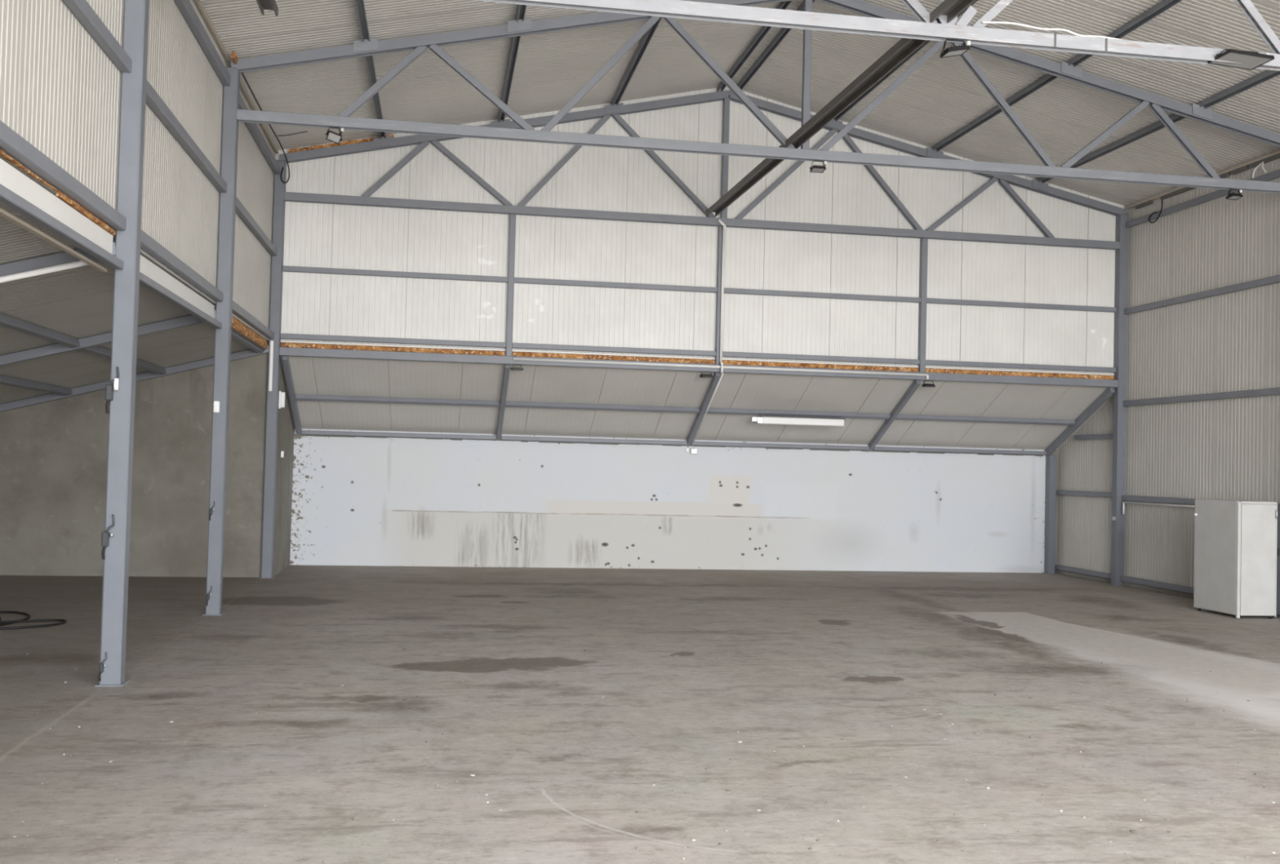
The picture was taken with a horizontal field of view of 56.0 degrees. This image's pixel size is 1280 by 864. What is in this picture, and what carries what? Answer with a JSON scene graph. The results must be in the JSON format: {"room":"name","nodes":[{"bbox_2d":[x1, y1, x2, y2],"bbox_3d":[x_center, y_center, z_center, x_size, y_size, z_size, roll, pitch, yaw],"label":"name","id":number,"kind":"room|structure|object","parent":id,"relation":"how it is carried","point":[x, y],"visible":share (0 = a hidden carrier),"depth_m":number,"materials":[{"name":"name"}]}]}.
{"room":"empty warehouse","nodes":[
{"label":"empty warehouse","id":0,"kind":"room"},
{"bbox_2d":[0,344,268,577],"bbox_3d":[-7.062,0.321,15.757,4.213,3.101,0.184,2,-2,-9],"label":"wall","id":1,"kind":"structure","parent":0,"point":[54,454],"depth_m":15.76,"materials":[{"name":"grey concrete"}]},
{"bbox_2d":[0,0,275,341],"bbox_3d":[-3.165,-2.749,5.380,0.088,2.586,21.824,2,-2,-9],"label":"wall","id":2,"kind":"structure","parent":0,"point":[60,91],"depth_m":9.43,"materials":[{"name":"metal"}]},
{"bbox_2d":[0,149,115,253],"bbox_3d":[-3.357,-1.339,6.561,0.047,0.220,3.691,2,-2,-9],"label":"board","id":3,"kind":"object","parent":2,"relation":"attached to","point":[11,177],"depth_m":7.13,"materials":[{"name":"white"}]},
{"bbox_2d":[139,254,214,317],"bbox_3d":[-4.006,-1.231,10.350,0.018,0.176,3.691,2,-2,-9],"label":"board","id":4,"kind":"object","parent":2,"relation":"attached to","point":[148,268],"visible":0.43,"depth_m":10.33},
{"bbox_2d":[195,0,278,153],"bbox_3d":[-3.044,-3.970,5.362,0.037,0.037,21.691,2,-2,-9],"label":"trim","id":5,"kind":"structure","parent":2,"relation":"attached to","point":[198,2],"depth_m":12.15,"materials":[{"name":"beige"}]},
{"bbox_2d":[214,305,267,349],"bbox_3d":[-4.635,-1.195,14.140,0.057,0.130,3.699,2,-2,-9],"label":"strip","id":6,"kind":"object","parent":2,"relation":"attached to","point":[237,325],"visible":0.74,"depth_m":14.35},
{"bbox_2d":[272,356,294,576],"bbox_3d":[-5.063,0.470,17.024,0.096,2.972,1.912,2,-2,-9],"label":"wall","id":7,"kind":"structure","parent":0,"point":[286,429],"depth_m":16.92,"materials":[{"name":"grey concrete"}]},
{"bbox_2d":[0,201,1113,449],"bbox_3d":[0.685,-0.707,7.015,16.767,1.245,24.164,2,-2,-9],"label":"ceiling","id":8,"kind":"structure","parent":0,"point":[310,375],"depth_m":17.55,"materials":[{"name":"metal"}]},
{"bbox_2d":[0,374,72,395],"bbox_3d":[-7.054,-0.557,13.693,0.089,0.094,3.746,2,-2,-9],"label":"purlin","id":9,"kind":"object","parent":8,"relation":"attached to","point":[4,380],"visible":1,"depth_m":14.10,"materials":[{"name":"grey paint"}]},
{"bbox_2d":[0,312,79,347],"bbox_3d":[-5.288,-0.921,10.100,0.089,0.094,3.754,2,-2,-9],"label":"beam","id":10,"kind":"structure","parent":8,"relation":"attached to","point":[6,321],"depth_m":10.73,"materials":[{"name":"metal"}]},
{"bbox_2d":[79,345,166,374],"bbox_3d":[-5.922,-0.834,13.888,0.089,0.094,3.746,2,-2,-9],"label":"purlin","id":11,"kind":"object","parent":8,"relation":"attached to","point":[98,350],"visible":0.7,"depth_m":14.28,"materials":[{"name":"grey paint"}]},
{"bbox_2d":[231,330,263,353],"bbox_3d":[-4.718,-1.128,14.097,0.089,0.094,3.746,2,-2,-9],"label":"purlin","id":12,"kind":"object","parent":8,"relation":"attached to","point":[233,335],"visible":0.42,"depth_m":14.64,"materials":[{"name":"grey paint"}]},
{"bbox_2d":[0,564,1279,863],"bbox_3d":[0.728,1.918,6.923,17.059,0.184,24.236,2,-2,-9],"label":"floor","id":13,"kind":"structure","parent":0,"point":[199,790],"depth_m":7.59,"materials":[{"name":"concrete"}]},
{"bbox_2d":[0,610,66,629],"bbox_3d":[-5.957,1.740,11.250,1.179,0.067,1.310,2,-2,-9],"label":"coil","id":14,"kind":"object","parent":13,"relation":"on","point":[25,620],"visible":1,"depth_m":11.19,"materials":[{"name":"black rubber"}]},
{"bbox_2d":[94,0,149,686],"bbox_3d":[-3.606,-1.022,8.462,0.184,5.559,0.184,2,-2,-9],"label":"steel column","id":15,"kind":"structure","parent":13,"relation":"on","point":[136,12],"depth_m":8.39,"materials":[{"name":"metal"}]},
{"bbox_2d":[0,241,115,276],"bbox_3d":[-5.657,-0.791,8.087,4.051,1.185,0.081,2,-2,-9],"label":"rafter","id":16,"kind":"object","parent":15,"relation":"attached to","point":[60,258],"visible":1,"depth_m":8.31,"materials":[{"name":"grey paint"}]},
{"bbox_2d":[0,260,88,283],"bbox_3d":[-5.677,-0.721,8.011,3.761,1.060,0.042,2,-2,-9],"label":"fluorescent light","id":17,"kind":"object","parent":16,"relation":"attached to","point":[79,263],"visible":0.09,"depth_m":8.27,"materials":[{"name":"white plastic"}]},
{"bbox_2d":[0,183,124,269],"bbox_3d":[-3.322,-1.203,6.564,0.066,0.059,3.706,2,-2,-9],"label":"beam","id":18,"kind":"structure","parent":15,"relation":"attached to","point":[8,197],"depth_m":6.94,"materials":[{"name":"metal"}]},
{"bbox_2d":[0,120,126,230],"bbox_3d":[-3.315,-1.493,6.572,0.074,0.096,3.706,2,-2,-9],"label":"beam","id":19,"kind":"structure","parent":15,"relation":"attached to","point":[11,142],"depth_m":6.91,"materials":[{"name":"metal"}]},
{"bbox_2d":[62,0,132,72],"bbox_3d":[-3.287,-2.603,6.602,0.074,0.096,3.706,2,-2,-9],"label":"beam","id":20,"kind":"structure","parent":15,"relation":"attached to","point":[82,10],"depth_m":7.71,"materials":[{"name":"metal"}]},
{"bbox_2d":[101,514,115,559],"bbox_3d":[-3.671,0.724,8.323,0.077,0.310,0.066,2,-2,-9],"label":"wire holder","id":21,"kind":"object","parent":15,"relation":"attached to","point":[105,535],"visible":1,"depth_m":8.29,"materials":[{"name":"grey metal"}]},
{"bbox_2d":[105,366,119,413],"bbox_3d":[-3.653,-0.290,8.348,0.082,0.326,0.069,2,-2,-9],"label":"wire holder","id":22,"kind":"object","parent":15,"relation":"attached to","point":[109,388],"visible":1,"depth_m":8.32,"materials":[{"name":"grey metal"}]},
{"bbox_2d":[139,271,222,328],"bbox_3d":[-3.957,-1.115,10.355,0.066,0.059,3.706,2,-2,-9],"label":"beam","id":23,"kind":"structure","parent":15,"relation":"attached to","point":[144,280],"depth_m":10.15,"materials":[{"name":"metal"}]},
{"bbox_2d":[140,229,223,302],"bbox_3d":[-3.949,-1.405,10.363,0.074,0.096,3.706,2,-2,-9],"label":"beam","id":24,"kind":"structure","parent":15,"relation":"attached to","point":[148,243],"depth_m":10.14,"materials":[{"name":"metal"}]},
{"bbox_2d":[146,80,226,192],"bbox_3d":[-3.922,-2.515,10.394,0.074,0.096,3.706,2,-2,-9],"label":"beam","id":25,"kind":"structure","parent":15,"relation":"attached to","point":[153,100],"depth_m":10.19,"materials":[{"name":"metal"}]},
{"bbox_2d":[174,0,231,85],"bbox_3d":[-3.894,-3.610,10.424,0.074,0.103,3.706,2,-2,-9],"label":"beam","id":26,"kind":"structure","parent":15,"relation":"attached to","point":[185,6],"depth_m":10.96,"materials":[{"name":"metal"}]},
{"bbox_2d":[471,0,1279,71],"bbox_3d":[2.507,-4.061,9.546,12.266,1.939,0.121,2,-2,-9],"label":"roof truss","id":27,"kind":"object","parent":15,"relation":"on","point":[923,29],"visible":0.93,"depth_m":9.45,"materials":[{"name":"metal"}]},
{"bbox_2d":[256,0,278,16],"bbox_3d":[-2.642,-3.416,7.661,0.125,0.059,4.059,2,-2,-9],"label":"channel","id":28,"kind":"object","parent":27,"relation":"on","point":[264,5],"visible":1,"depth_m":9.53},
{"bbox_2d":[355,0,386,138],"bbox_3d":[-1.696,-4.242,5.649,0.087,0.087,21.802,2,-2,-9],"label":"beam","id":29,"kind":"structure","parent":27,"relation":"on","point":[360,3],"depth_m":13.25,"materials":[{"name":"metal"}]},
{"bbox_2d":[706,0,975,216],"bbox_3d":[2.135,-3.222,10.670,0.147,0.074,12.839,2,-2,-10],"label":"channel","id":30,"kind":"object","parent":27,"relation":"on","point":[903,48],"visible":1,"depth_m":11.53,"materials":[{"name":"metal"}]},
{"bbox_2d":[834,0,977,120],"bbox_3d":[4.577,-4.761,6.711,0.087,0.087,21.802,2,-2,-9],"label":"purlin","id":31,"kind":"structure","parent":27,"relation":"on","point":[908,58],"depth_m":15.54,"materials":[{"name":"grey paint"}]},
{"bbox_2d":[939,38,970,57],"bbox_3d":[2.486,-3.022,9.498,0.247,0.139,0.127,2,-2,-18],"label":"floodlight","id":32,"kind":"object","parent":27,"relation":"attached to","point":[959,50],"visible":1,"depth_m":9.48,"materials":[{"name":"black paint"}]},
{"bbox_2d":[982,21,1124,39],"bbox_3d":[3.310,-3.199,9.616,1.237,0.066,0.055,2,-2,-9],"label":"cable","id":33,"kind":"object","parent":27,"relation":"attached to","point":[984,22],"visible":1,"depth_m":9.58,"materials":[{"name":"white plastic"}]},
{"bbox_2d":[1208,48,1274,70],"bbox_3d":[4.917,-3.061,9.831,0.477,0.099,0.285,2,-2,-9],"label":"floodlight","id":34,"kind":"object","parent":27,"relation":"attached to","point":[1249,60],"visible":1,"depth_m":9.80,"materials":[{"name":"black paint"}]},
{"bbox_2d":[202,66,239,615],"bbox_3d":[-4.241,-0.934,12.254,0.184,5.559,0.184,2,-2,-9],"label":"steel column","id":35,"kind":"structure","parent":13,"relation":"on","point":[221,378],"depth_m":12.19,"materials":[{"name":"metal"}]},
{"bbox_2d":[0,309,216,366],"bbox_3d":[-6.292,-0.704,11.879,4.051,1.185,0.081,2,-2,-9],"label":"rafter","id":36,"kind":"object","parent":35,"relation":"attached to","point":[188,320],"visible":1,"depth_m":11.99,"materials":[{"name":"grey paint"}]},
{"bbox_2d":[231,300,274,339],"bbox_3d":[-4.583,-1.318,14.152,0.074,0.096,3.699,2,-2,-9],"label":"beam","id":37,"kind":"structure","parent":35,"relation":"attached to","point":[237,310],"depth_m":14.13,"materials":[{"name":"metal"}]},
{"bbox_2d":[235,195,276,255],"bbox_3d":[-4.556,-2.428,14.182,0.074,0.096,3.699,2,-2,-9],"label":"beam","id":38,"kind":"structure","parent":35,"relation":"attached to","point":[241,211],"depth_m":14.17,"materials":[{"name":"metal"}]},
{"bbox_2d":[239,94,279,173],"bbox_3d":[-4.528,-3.522,14.212,0.074,0.103,3.699,2,-2,-9],"label":"beam","id":39,"kind":"structure","parent":35,"relation":"attached to","point":[252,127],"depth_m":14.53,"materials":[{"name":"metal"}]},
{"bbox_2d":[230,0,1279,193],"bbox_3d":[1.872,-3.974,13.341,12.266,1.939,0.115,2,-2,-9],"label":"roof truss","id":40,"kind":"object","parent":35,"relation":"on","point":[1157,104],"visible":0.87,"depth_m":13.20,"materials":[{"name":"grey metal"}]},
{"bbox_2d":[258,159,286,577],"bbox_3d":[-4.874,-0.847,16.038,0.184,5.559,0.184,2,-2,-9],"label":"steel column","id":41,"kind":"structure","parent":13,"relation":"on","point":[279,187],"depth_m":15.97,"materials":[{"name":"metal"}]},
{"bbox_2d":[0,345,268,412],"bbox_3d":[-6.926,-0.616,15.664,4.051,1.185,0.081,2,-2,-9],"label":"rafter","id":42,"kind":"object","parent":41,"relation":"attached to","point":[82,389],"visible":0.86,"depth_m":15.66,"materials":[{"name":"grey paint"}]},
{"bbox_2d":[279,346,1118,387],"bbox_3d":[1.165,-0.897,17.039,12.096,0.110,0.103,2,-2,-9],"label":"beam","id":43,"kind":"structure","parent":41,"relation":"attached to","point":[283,351],"depth_m":16.87,"materials":[{"name":"metal"}]},
{"bbox_2d":[282,355,302,434],"bbox_3d":[-4.911,-0.506,17.027,0.070,1.031,1.975,2,-2,-9],"label":"rafter","id":44,"kind":"object","parent":43,"relation":"attached to","point":[286,362],"visible":1,"depth_m":16.89,"materials":[{"name":"grey paint"}]},
{"bbox_2d":[295,394,500,406],"bbox_3d":[-3.461,-0.452,17.321,2.886,0.087,0.090,2,-2,-9],"label":"lean to purlin","id":45,"kind":"object","parent":44,"relation":"attached to","point":[298,397],"visible":1,"depth_m":17.29,"materials":[{"name":"grey paint"}]},
{"bbox_2d":[496,364,510,439],"bbox_3d":[-1.993,-0.420,17.514,0.070,1.031,1.975,2,-2,-9],"label":"rafter","id":46,"kind":"object","parent":43,"relation":"attached to","point":[507,366],"visible":1,"depth_m":17.36,"materials":[{"name":"grey paint"}]},
{"bbox_2d":[505,213,515,355],"bbox_3d":[-1.780,-2.022,16.609,0.085,1.967,0.088,2,-2,-9],"label":"post","id":47,"kind":"object","parent":43,"relation":"on","point":[512,216],"visible":1,"depth_m":16.57,"materials":[{"name":"metal"}]},
{"bbox_2d":[280,333,506,347],"bbox_3d":[-3.321,-1.238,16.341,3.000,0.070,0.074,2,-2,-9],"label":"beam","id":48,"kind":"structure","parent":47,"relation":"attached to","point":[283,335],"depth_m":16.30,"materials":[{"name":"metal"}]},
{"bbox_2d":[282,265,507,282],"bbox_3d":[-3.299,-2.142,16.366,3.000,0.070,0.074,2,-2,-9],"label":"beam","id":49,"kind":"structure","parent":47,"relation":"attached to","point":[285,268],"depth_m":16.33,"materials":[{"name":"metal"}]},
{"bbox_2d":[686,372,720,444],"bbox_3d":[0.936,-0.334,18.002,0.070,1.031,1.975,2,-2,-9],"label":"rafter","id":50,"kind":"object","parent":43,"relation":"attached to","point":[717,375],"visible":1,"depth_m":17.86,"materials":[{"name":"grey paint"}]},
{"bbox_2d":[505,400,699,413],"bbox_3d":[-0.537,-0.365,17.808,2.897,0.087,0.090,2,-2,-9],"label":"lean to purlin","id":51,"kind":"object","parent":50,"relation":"attached to","point":[508,403],"visible":1,"depth_m":17.78,"materials":[{"name":"grey paint"}]},
{"bbox_2d":[704,407,890,419],"bbox_3d":[2.402,-0.279,18.298,2.919,0.087,0.090,2,-2,-9],"label":"lean to purlin","id":52,"kind":"object","parent":50,"relation":"attached to","point":[710,411],"visible":0.92,"depth_m":18.27,"materials":[{"name":"grey paint"}]},
{"bbox_2d":[751,415,844,426],"bbox_3d":[2.394,-0.166,18.238,1.441,0.121,0.154,2,-2,-9],"label":"lamp","id":53,"kind":"object","parent":52,"relation":"attached to","point":[770,420],"visible":1,"depth_m":18.17,"materials":[{"name":"white plastic"}]},
{"bbox_2d":[715,226,723,364],"bbox_3d":[1.134,-1.936,17.095,0.085,1.967,0.088,2,-2,-9],"label":"post","id":54,"kind":"object","parent":43,"relation":"on","point":[720,228],"visible":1,"depth_m":17.05,"materials":[{"name":"metal"}]},
{"bbox_2d":[717,218,725,372],"bbox_3d":[1.130,-1.918,16.980,0.119,2.168,0.115,2,-2,-9],"label":"conduit","id":55,"kind":"object","parent":54,"relation":"attached to","point":[719,220],"visible":1,"depth_m":17.01,"materials":[{"name":"white plastic"}]},
{"bbox_2d":[724,287,920,302],"bbox_3d":[2.634,-1.967,17.354,2.960,0.070,0.074,2,-2,-9],"label":"girt","id":56,"kind":"object","parent":54,"relation":"attached to","point":[731,291],"depth_m":17.32,"materials":[{"name":"grey paint"}]},
{"bbox_2d":[513,357,928,379],"bbox_3d":[1.225,-0.888,16.975,6.002,0.083,0.036,2,-2,-9],"label":"conduit","id":57,"kind":"object","parent":43,"relation":"attached to","point":[514,358],"visible":1,"depth_m":16.94,"materials":[{"name":"white plastic"}]},
{"bbox_2d":[867,379,920,449],"bbox_3d":[3.886,-0.247,18.494,0.070,1.031,1.975,2,-2,-9],"label":"rafter","id":58,"kind":"object","parent":43,"relation":"attached to","point":[916,383],"visible":1,"depth_m":18.36,"materials":[{"name":"grey paint"}]},
{"bbox_2d":[918,237,928,372],"bbox_3d":[4.132,-1.847,17.595,0.085,1.967,0.088,2,-2,-9],"label":"post","id":59,"kind":"object","parent":43,"relation":"on","point":[924,241],"visible":1,"depth_m":17.56,"materials":[{"name":"metal"}]},
{"bbox_2d":[925,360,1115,372],"bbox_3d":[5.638,-0.974,17.834,3.018,0.070,0.074,2,-2,-9],"label":"girt","id":60,"kind":"object","parent":59,"relation":"attached to","point":[940,362],"depth_m":17.79,"materials":[{"name":"grey paint"}]},
{"bbox_2d":[926,297,1116,312],"bbox_3d":[5.660,-1.877,17.859,3.018,0.070,0.074,2,-2,-9],"label":"girt","id":61,"kind":"object","parent":59,"relation":"attached to","point":[931,300],"depth_m":17.82,"materials":[{"name":"grey paint"}]},
{"bbox_2d":[279,89,1125,249],"bbox_3d":[1.237,-3.886,17.134,12.266,1.939,0.134,2,-2,-9],"label":"roof truss","id":62,"kind":"object","parent":41,"relation":"attached to","point":[377,144],"depth_m":17.02,"materials":[{"name":"metal"}]},
{"bbox_2d":[13,647,1279,862],"bbox_3d":[0.478,1.830,7.472,12.409,0.012,6.644,2,-2,-9],"label":"crumbs","id":63,"kind":"object","parent":13,"relation":"on","point":[738,741],"visible":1,"depth_m":6.28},
{"bbox_2d":[1042,454,1057,573],"bbox_3d":[6.763,1.351,19.837,0.169,1.952,0.169,2,-2,-9],"label":"steel column","id":64,"kind":"structure","parent":13,"relation":"on","point":[1051,483],"depth_m":19.78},
{"bbox_2d":[1044,386,1115,456],"bbox_3d":[6.906,-0.147,18.997,0.070,1.050,1.985,2,-2,-9],"label":"rafter","id":65,"kind":"object","parent":64,"relation":"on","point":[1108,391],"visible":1,"depth_m":18.85,"materials":[{"name":"grey paint"}]},
{"bbox_2d":[894,413,1075,425],"bbox_3d":[5.387,-0.190,18.796,2.989,0.087,0.090,2,-2,-9],"label":"lean to purlin","id":66,"kind":"object","parent":65,"relation":"attached to","point":[900,416],"visible":0.9,"depth_m":18.77,"materials":[{"name":"grey paint"}]},
{"bbox_2d":[1108,213,1128,586],"bbox_3d":[7.189,-0.491,18.049,0.184,5.559,0.184,2,-2,-9],"label":"steel column","id":67,"kind":"structure","parent":13,"relation":"on","point":[1122,232],"depth_m":18.00,"materials":[{"name":"metal"}]},
{"bbox_2d":[1054,564,1111,578],"bbox_3d":[7.000,2.199,18.932,0.066,0.074,1.787,2,-2,-9],"label":"girt","id":68,"kind":"object","parent":67,"relation":"attached to","point":[1090,572],"depth_m":18.92,"materials":[{"name":"grey paint"}]},
{"bbox_2d":[1056,489,1111,497],"bbox_3d":[7.031,0.972,18.966,0.066,0.074,1.787,2,-2,-9],"label":"girt","id":69,"kind":"object","parent":67,"relation":"attached to","point":[1058,491],"depth_m":18.96,"materials":[{"name":"grey paint"}]},
{"bbox_2d":[1074,433,1112,439],"bbox_3d":[7.098,0.077,18.718,0.066,0.074,1.235,2,-2,-9],"label":"girt","id":70,"kind":"object","parent":67,"relation":"attached to","point":[1109,436],"depth_m":18.74,"materials":[{"name":"grey paint"}]},
{"bbox_2d":[1120,575,1194,594],"bbox_3d":[7.476,2.134,16.090,0.066,0.081,3.699,2,-2,-9],"label":"girt","id":71,"kind":"object","parent":67,"relation":"attached to","point":[1123,578],"depth_m":16.97,"materials":[{"name":"grey paint"}]},
{"bbox_2d":[1121,494,1279,505],"bbox_3d":[7.506,0.940,16.123,0.066,0.081,3.699,2,-2,-9],"label":"girt","id":72,"kind":"object","parent":67,"relation":"attached to","point":[1130,498],"depth_m":16.99,"materials":[{"name":"grey paint"}]},
{"bbox_2d":[1124,274,1279,314],"bbox_3d":[7.575,-1.842,16.199,0.066,0.081,3.699,2,-2,-9],"label":"girt","id":73,"kind":"object","parent":67,"relation":"attached to","point":[1273,279],"depth_m":16.09,"materials":[{"name":"grey paint"}]},
{"bbox_2d":[1125,168,1279,227],"bbox_3d":[7.607,-3.142,16.234,0.066,0.081,3.699,2,-2,-9],"label":"girt","id":74,"kind":"object","parent":67,"relation":"attached to","point":[1275,174],"depth_m":16.41,"materials":[{"name":"grey paint"}]},
{"bbox_2d":[1054,568,1194,598],"bbox_3d":[8.857,2.028,8.244,0.132,0.074,23.721,2,-2,-9],"label":"kerb","id":75,"kind":"object","parent":13,"relation":"on","point":[1058,571],"visible":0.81,"depth_m":17.66,"materials":[{"name":"grey concrete"}]},
{"bbox_2d":[1193,498,1277,618],"bbox_3d":[7.137,1.507,14.462,0.540,1.368,0.855,2,-2,-9],"label":"cabinet","id":76,"kind":"object","parent":13,"relation":"on","point":[1235,540],"visible":1,"depth_m":14.12,"materials":[{"name":"metal"}]},
{"bbox_2d":[1271,505,1279,617],"bbox_3d":[7.560,1.544,14.615,0.287,1.324,0.809,2,-2,-9],"label":"cabinet","id":77,"kind":"object","parent":13,"relation":"on","point":[1277,610],"visible":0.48,"depth_m":14.21,"materials":[{"name":"grey metal"}]},
{"bbox_3d":[7.823,-0.578,14.265,0.184,5.559,0.184,2,-2,-9],"label":"steel column","id":78,"kind":"structure","parent":13,"relation":"on","visible":0},
{"bbox_2d":[1123,387,1279,406],"bbox_3d":[7.541,-0.464,16.161,0.066,0.081,3.699,2,-2,-9],"label":"girt","id":79,"kind":"object","parent":78,"relation":"attached to","point":[1272,391],"depth_m":16.04,"materials":[{"name":"grey paint"}]},
{"bbox_2d":[289,428,1046,573],"bbox_3d":[0.733,1.137,19.026,12.235,2.037,0.184,2,-2,-9],"label":"wall","id":80,"kind":"structure","parent":0,"point":[357,500],"depth_m":18.86,"materials":[{"name":"paint"}]},
{"bbox_2d":[301,430,496,439],"bbox_3d":[-3.620,0.045,18.185,2.886,0.062,0.074,2,-2,-9],"label":"wall plate","id":81,"kind":"object","parent":80,"relation":"attached to","point":[303,432],"visible":1,"depth_m":18.14,"materials":[{"name":"grey paint"}]},
{"bbox_2d":[501,435,687,444],"bbox_3d":[-0.696,0.131,18.673,2.897,0.062,0.074,2,-2,-9],"label":"wall plate","id":82,"kind":"object","parent":80,"relation":"attached to","point":[503,437],"visible":1,"depth_m":18.63,"materials":[{"name":"grey paint"}]},
{"bbox_2d":[294,434,1043,456],"bbox_3d":[0.761,0.220,18.954,11.993,0.025,0.008,2,-2,-9],"label":"strip","id":83,"kind":"object","parent":80,"relation":"attached to","point":[295,434],"visible":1,"depth_m":18.87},
{"bbox_2d":[690,440,869,449],"bbox_3d":[2.244,0.218,19.163,2.919,0.062,0.074,2,-2,-9],"label":"wall plate","id":84,"kind":"object","parent":80,"relation":"attached to","point":[695,442],"visible":1,"depth_m":19.12,"materials":[{"name":"grey paint"}]},
{"bbox_2d":[872,446,1046,454],"bbox_3d":[5.229,0.306,19.660,2.989,0.062,0.074,2,-2,-9],"label":"wall plate","id":85,"kind":"object","parent":80,"relation":"attached to","point":[877,448],"visible":1,"depth_m":19.62,"materials":[{"name":"grey paint"}]},
{"bbox_2d":[275,86,1124,373],"bbox_3d":[1.196,-2.991,17.227,12.390,3.932,0.088,2,-2,-9],"label":"wall","id":86,"kind":"structure","parent":0,"point":[321,235],"depth_m":17.10,"materials":[{"name":"metal"}]},
{"bbox_2d":[280,342,505,355],"bbox_3d":[-3.327,-1.119,16.367,2.989,0.086,0.045,2,-2,-9],"label":"strip","id":87,"kind":"object","parent":86,"relation":"attached to","point":[282,344],"visible":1,"depth_m":16.35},
{"bbox_2d":[511,351,715,364],"bbox_3d":[-0.353,-1.032,16.861,2.868,0.087,0.047,2,-2,-9],"label":"strip","id":88,"kind":"object","parent":86,"relation":"attached to","point":[513,353],"visible":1,"depth_m":16.84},
{"bbox_2d":[512,342,715,355],"bbox_3d":[-0.345,-1.150,16.837,2.875,0.070,0.074,2,-2,-9],"label":"beam","id":89,"kind":"structure","parent":86,"relation":"attached to","point":[516,345],"depth_m":16.80,"materials":[{"name":"metal"}]},
{"bbox_2d":[514,276,717,293],"bbox_3d":[-0.323,-2.054,16.862,2.875,0.070,0.074,2,-2,-9],"label":"beam","id":90,"kind":"structure","parent":86,"relation":"attached to","point":[517,280],"depth_m":16.83,"materials":[{"name":"metal"}]},
{"bbox_2d":[280,340,1114,375],"bbox_3d":[1.157,-1.038,17.113,12.096,0.024,0.017,2,-2,-9],"label":"trim","id":91,"kind":"structure","parent":86,"relation":"attached to","point":[292,341],"depth_m":17.01,"materials":[{"name":"metal"}]},
{"bbox_2d":[722,360,918,372],"bbox_3d":[2.604,-0.944,17.354,2.952,0.082,0.048,2,-2,-9],"label":"strip","id":92,"kind":"object","parent":86,"relation":"attached to","point":[725,362],"visible":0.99,"depth_m":17.34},
{"bbox_2d":[722,351,919,364],"bbox_3d":[2.611,-1.063,17.330,2.960,0.070,0.074,2,-2,-9],"label":"girt","id":93,"kind":"object","parent":86,"relation":"attached to","point":[725,353],"depth_m":17.29,"materials":[{"name":"grey paint"}]},
{"bbox_2d":[925,368,1114,379],"bbox_3d":[5.628,-0.855,17.859,3.007,0.085,0.045,2,-2,-9],"label":"strip","id":94,"kind":"object","parent":86,"relation":"attached to","point":[927,370],"visible":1,"depth_m":17.85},
{"bbox_2d":[200,0,1279,205],"bbox_3d":[3.041,-4.559,6.434,12.654,1.476,22.067,2,-2,-9],"label":"ceiling","id":95,"kind":"structure","parent":0,"point":[943,95],"depth_m":14.67,"materials":[{"name":"metal"}]},
{"bbox_2d":[497,4,526,122],"bbox_3d":[-0.129,-4.540,5.918,0.087,0.087,21.802,2,-2,-9],"label":"purlin","id":96,"kind":"structure","parent":95,"relation":"attached to","point":[521,9],"depth_m":14.21,"materials":[{"name":"grey paint"}]},
{"bbox_2d":[610,17,662,106],"bbox_3d":[1.424,-4.835,6.185,0.087,0.087,21.802,2,-2,-9],"label":"purlin","id":97,"kind":"structure","parent":95,"relation":"attached to","point":[646,37],"depth_m":15.09,"materials":[{"name":"grey paint"}]},
{"bbox_2d":[716,0,792,91],"bbox_3d":[2.929,-5.134,6.444,0.066,0.081,21.802,2,-2,-9],"label":"purlin","id":98,"kind":"structure","parent":95,"relation":"attached to","point":[764,30],"depth_m":15.47,"materials":[{"name":"grey paint"}]},
{"bbox_2d":[737,0,814,89],"bbox_3d":[3.176,-5.127,6.485,0.066,0.081,21.802,2,-2,-9],"label":"purlin","id":99,"kind":"structure","parent":95,"relation":"attached to","point":[783,32],"depth_m":15.64,"materials":[{"name":"grey paint"}]},
{"bbox_2d":[930,0,1182,151],"bbox_3d":[6.091,-4.380,6.956,0.087,0.087,21.802,2,-2,-9],"label":"purlin","id":100,"kind":"structure","parent":95,"relation":"attached to","point":[1164,5],"depth_m":14.38,"materials":[{"name":"grey paint"}]},
{"bbox_2d":[1035,70,1279,182],"bbox_3d":[7.714,-3.972,7.218,0.087,0.087,21.802,2,-2,-9],"label":"purlin","id":101,"kind":"structure","parent":95,"relation":"attached to","point":[1266,75],"depth_m":14.63,"materials":[{"name":"grey paint"}]},
{"bbox_2d":[1055,148,1279,586],"bbox_3d":[8.937,-0.832,8.361,0.088,5.652,23.794,2,-2,-9],"label":"wall","id":102,"kind":"structure","parent":0,"point":[1225,448],"depth_m":16.60,"materials":[{"name":"metal"}]},
{"bbox_2d":[1126,150,1279,208],"bbox_3d":[9.100,-3.612,7.386,0.037,0.037,21.691,2,-2,-9],"label":"trim","id":103,"kind":"structure","parent":102,"relation":"attached to","point":[1277,151],"depth_m":15.87,"materials":[{"name":"beige"}]},
{"bbox_2d":[1135,152,1279,208],"bbox_3d":[7.666,-3.366,15.966,0.037,0.059,3.802,2,-2,-9],"label":"strip","id":104,"kind":"object","parent":102,"relation":"attached to","point":[1277,156],"visible":0.78,"depth_m":15.77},
{"bbox_3d":[-3.199,-0.233,-5.825,4.706,3.224,0.147,2,-2,-9],"label":"wall","id":105,"kind":"structure","parent":0,"visible":0},
{"bbox_2d":[0,207,106,271],"bbox_3d":[-2.568,-1.281,1.475,0.037,0.020,13.993,2,-2,-9],"label":"trim","id":106,"kind":"structure","parent":105,"relation":"attached to","point":[5,214],"depth_m":7.16,"materials":[{"name":"beige"}]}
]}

